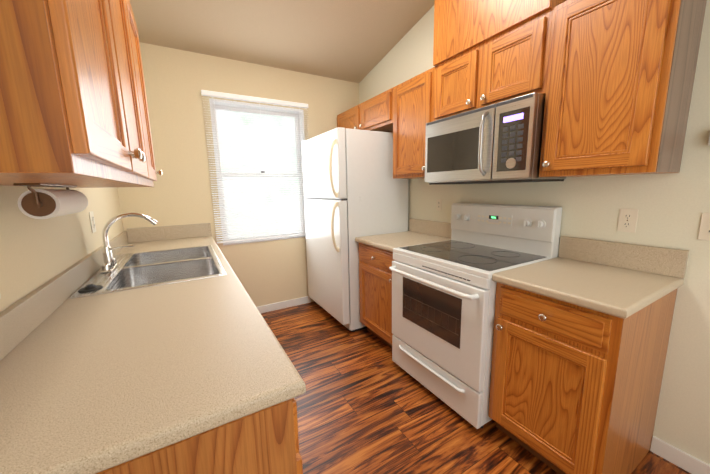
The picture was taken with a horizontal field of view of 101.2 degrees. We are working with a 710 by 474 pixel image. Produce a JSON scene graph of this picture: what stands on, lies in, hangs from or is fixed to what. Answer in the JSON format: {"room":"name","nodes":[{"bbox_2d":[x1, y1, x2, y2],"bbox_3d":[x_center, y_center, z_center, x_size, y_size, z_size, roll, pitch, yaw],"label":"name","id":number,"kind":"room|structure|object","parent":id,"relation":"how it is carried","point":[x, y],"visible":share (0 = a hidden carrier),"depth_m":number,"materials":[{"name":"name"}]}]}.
{"room":"kitchen","nodes":[
{"label":"kitchen","id":0,"kind":"room"},
{"bbox_2d":[0,185,123,312],"bbox_3d":[-0.669,-0.405,-0.007,0.120,3.515,5.829,-7,11,-30],"label":"wall","id":1,"kind":"structure","parent":0,"point":[35,254],"depth_m":1.10,"materials":[{"name":"paint"}]},
{"bbox_2d":[0,0,155,187],"bbox_3d":[-0.792,-0.538,0.673,0.362,0.812,0.911,-7,11,-30],"label":"upper cabinet","id":2,"kind":"object","parent":1,"relation":"attached to","point":[73,106],"depth_m":0.43,"materials":[{"name":"brown wood"}]},
{"bbox_2d":[13,183,87,218],"bbox_3d":[-0.928,-0.115,0.910,0.082,0.097,0.320,-7,11,-30],"label":"paper towel holder","id":3,"kind":"object","parent":2,"relation":"attached to","point":[41,203],"visible":1,"depth_m":0.80,"materials":[{"name":"white paper"}]},
{"bbox_2d":[89,211,95,232],"bbox_3d":[-1.540,-0.088,1.713,0.008,0.124,0.076,-7,11,-30],"label":"electrical outlet","id":4,"kind":"object","parent":1,"relation":"attached to","point":[92,220],"visible":1,"depth_m":1.70,"materials":[{"name":"white plastic"}]},
{"bbox_2d":[132,11,159,180],"bbox_3d":[-1.135,-0.628,1.256,0.362,0.812,0.455,-7,11,-30],"label":"upper cabinet","id":5,"kind":"object","parent":1,"relation":"attached to","point":[138,53],"depth_m":1.47,"materials":[{"name":"brown wood"}]},
{"bbox_2d":[117,42,358,306],"bbox_3d":[-1.015,-0.908,3.065,2.412,3.515,0.140,-7,11,-30],"label":"wall","id":6,"kind":"structure","parent":0,"point":[177,81],"depth_m":2.76,"materials":[{"name":"paint"}]},
{"bbox_2d":[209,98,305,245],"bbox_3d":[-0.983,-0.657,3.122,0.925,1.400,0.138,-7,11,-30],"label":"window","id":7,"kind":"structure","parent":6,"relation":"in","point":[299,121],"depth_m":3.05,"materials":[{"name":"plastic"}]},
{"bbox_2d":[201,90,307,243],"bbox_3d":[-0.943,-0.687,3.023,1.028,1.422,0.054,-7,11,-30],"label":"window blinds","id":8,"kind":"object","parent":7,"relation":"attached to","point":[212,94],"visible":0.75,"depth_m":3.00,"materials":[{"name":"plastic"}]},
{"bbox_2d":[129,0,433,82],"bbox_3d":[0.402,-1.691,0.425,2.652,0.762,5.829,-7,11,-30],"label":"ceiling","id":9,"kind":"structure","parent":0,"point":[356,41],"depth_m":2.46,"materials":[{"name":"white paint"}]},
{"bbox_2d":[257,296,310,312],"bbox_3d":[-0.980,0.797,3.259,1.026,0.085,0.014,-7,11,-30],"label":"baseboard","id":10,"kind":"structure","parent":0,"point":[282,304],"depth_m":3.34,"materials":[{"name":"white wood"}]},
{"bbox_2d":[261,301,690,473],"bbox_3d":[0.460,1.242,0.912,2.712,0.080,5.889,-7,11,-30],"label":"floor","id":11,"kind":"structure","parent":0,"point":[366,404],"depth_m":1.71,"materials":[{"name":"brown wood"}]},
{"bbox_2d":[96,398,302,473],"bbox_3d":[-0.650,0.767,0.996,0.667,0.874,0.976,-7,11,-30],"label":"base cabinet","id":12,"kind":"object","parent":11,"relation":"on","point":[265,441],"depth_m":0.61,"materials":[{"name":"brown wood"}]},
{"bbox_2d":[0,223,305,473],"bbox_3d":[-1.059,0.148,1.600,0.678,0.165,2.593,-7,11,-30],"label":"countertop","id":13,"kind":"structure","parent":12,"relation":"on","point":[94,384],"depth_m":0.73,"materials":[{"name":"laminate"}]},
{"bbox_2d":[99,212,157,272],"bbox_3d":[-1.296,0.015,1.685,0.283,0.314,0.200,-7,11,-30],"label":"faucet","id":14,"kind":"object","parent":13,"relation":"on","point":[110,264],"visible":1,"depth_m":1.63,"materials":[{"name":"silver metal"}]},
{"bbox_2d":[70,245,225,298],"bbox_3d":[-1.166,0.245,1.786,0.602,0.177,0.970,-7,11,-30],"label":"sink","id":15,"kind":"object","parent":13,"relation":"in","point":[153,268],"visible":0.67,"depth_m":1.78,"materials":[{"name":"metal"}]},
{"bbox_2d":[78,284,102,292],"bbox_3d":[-1.183,0.224,1.304,0.086,0.022,0.086,-7,11,-30],"label":"stopper","id":16,"kind":"object","parent":15,"relation":"on","point":[89,288],"visible":1,"depth_m":1.29,"materials":[{"name":"black plastic"}]},
{"bbox_2d":[301,127,408,331],"bbox_3d":[-0.045,-0.093,3.083,0.829,1.863,0.886,-7,11,-30],"label":"refrigerator","id":17,"kind":"object","parent":11,"relation":"on","point":[352,188],"visible":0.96,"depth_m":2.68,"materials":[{"name":"white metal"}]},
{"bbox_2d":[359,243,393,347],"bbox_3d":[0.429,0.481,2.588,0.657,0.874,0.585,-7,11,-30],"label":"base cabinet","id":18,"kind":"object","parent":11,"relation":"on","point":[375,283],"visible":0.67,"depth_m":2.44,"materials":[{"name":"brown wood"}]},
{"bbox_2d":[355,218,451,251],"bbox_3d":[0.424,-0.033,2.506,0.646,0.168,0.585,-7,11,-30],"label":"countertop","id":19,"kind":"structure","parent":18,"relation":"on","point":[420,231],"depth_m":2.53,"materials":[{"name":"laminate"}]},
{"bbox_2d":[389,203,561,428],"bbox_3d":[0.721,0.408,1.954,0.743,1.215,0.768,-7,11,-30],"label":"range","id":20,"kind":"object","parent":11,"relation":"on","point":[443,302],"visible":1,"depth_m":1.77,"materials":[{"name":"white metal"}]},
{"bbox_2d":[488,282,677,473],"bbox_3d":[1.089,0.654,1.466,0.657,0.874,0.498,-7,11,-30],"label":"base cabinet","id":21,"kind":"object","parent":11,"relation":"on","point":[575,389],"visible":0.88,"depth_m":1.26,"materials":[{"name":"brown wood"}]},
{"bbox_2d":[492,236,688,318],"bbox_3d":[1.088,0.141,1.377,0.646,0.168,0.514,-7,11,-30],"label":"countertop","id":22,"kind":"structure","parent":21,"relation":"on","point":[621,280],"depth_m":1.35,"materials":[{"name":"laminate"}]},
{"bbox_2d":[359,0,709,464],"bbox_3d":[1.519,-0.656,1.242,0.120,3.515,5.829,-7,11,-30],"label":"wall","id":23,"kind":"structure","parent":0,"point":[672,207],"depth_m":1.39,"materials":[{"name":"paint"}]},
{"bbox_2d":[337,88,392,132],"bbox_3d":[0.170,-1.212,3.012,0.352,0.285,1.056,-7,11,-30],"label":"upper cabinet","id":24,"kind":"object","parent":23,"relation":"attached to","point":[375,113],"visible":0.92,"depth_m":2.77,"materials":[{"name":"brown wood"}]},
{"bbox_2d":[393,67,434,178],"bbox_3d":[0.561,-0.876,2.395,0.352,0.760,0.480,-7,11,-30],"label":"upper cabinet","id":25,"kind":"object","parent":23,"relation":"attached to","point":[413,106],"visible":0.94,"depth_m":2.31,"materials":[{"name":"brown wood"}]},
{"bbox_2d":[436,199,441,210],"bbox_3d":[0.736,-0.281,2.557,0.008,0.100,0.061,-7,11,-30],"label":"electrical outlet","id":26,"kind":"object","parent":23,"relation":"attached to","point":[438,204],"visible":1,"depth_m":2.55,"materials":[{"name":"white plastic"}]},
{"bbox_2d":[433,8,552,120],"bbox_3d":[0.872,-0.979,1.829,0.352,0.385,0.772,-7,11,-30],"label":"upper cabinet","id":27,"kind":"object","parent":23,"relation":"attached to","point":[511,63],"visible":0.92,"depth_m":1.66,"materials":[{"name":"brown wood"}]},
{"bbox_2d":[425,92,565,184],"bbox_3d":[0.843,-0.567,1.877,0.436,0.434,0.762,-7,11,-30],"label":"microwave","id":28,"kind":"object","parent":27,"relation":"attached to","point":[500,142],"visible":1,"depth_m":1.67,"materials":[{"name":"metal"}]},
{"bbox_2d":[433,0,566,65],"bbox_3d":[0.872,-1.590,1.735,0.323,0.849,0.764,-7,11,-30],"label":"oak panel","id":29,"kind":"object","parent":23,"relation":"attached to","point":[461,26],"visible":0.5,"depth_m":1.75,"materials":[{"name":"brown wood"}]},
{"bbox_2d":[539,0,706,176],"bbox_3d":[1.182,-0.694,1.343,0.352,0.800,0.444,-7,11,-30],"label":"upper cabinet","id":30,"kind":"object","parent":23,"relation":"attached to","point":[620,81],"visible":1,"depth_m":1.23,"materials":[{"name":"brown wood"}]},
{"bbox_2d":[617,208,638,232],"bbox_3d":[1.377,-0.084,1.474,0.008,0.118,0.072,-7,11,-30],"label":"electrical outlet","id":31,"kind":"object","parent":23,"relation":"attached to","point":[627,221],"visible":1,"depth_m":1.47,"materials":[{"name":"white plastic"}]},
{"bbox_2d":[650,436,709,473],"bbox_3d":[2.200,1.228,0.290,0.014,0.085,2.780,-7,11,-30],"label":"baseboard","id":32,"kind":"structure","parent":23,"relation":"attached to","point":[687,462],"depth_m":1.39,"materials":[{"name":"white wood"}]},
{"bbox_2d":[698,213,709,240],"bbox_3d":[1.517,-0.042,1.237,0.008,0.118,0.072,-7,11,-30],"label":"electrical outlet","id":33,"kind":"object","parent":23,"relation":"attached to","point":[704,231],"visible":1,"depth_m":1.25,"materials":[{"name":"white plastic"}]},
{"label":"outside","id":34,"kind":"structure","parent":0,"visible":0},
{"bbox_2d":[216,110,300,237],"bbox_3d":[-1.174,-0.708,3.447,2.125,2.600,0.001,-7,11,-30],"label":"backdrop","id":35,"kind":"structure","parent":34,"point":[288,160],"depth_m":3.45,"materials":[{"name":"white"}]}
]}

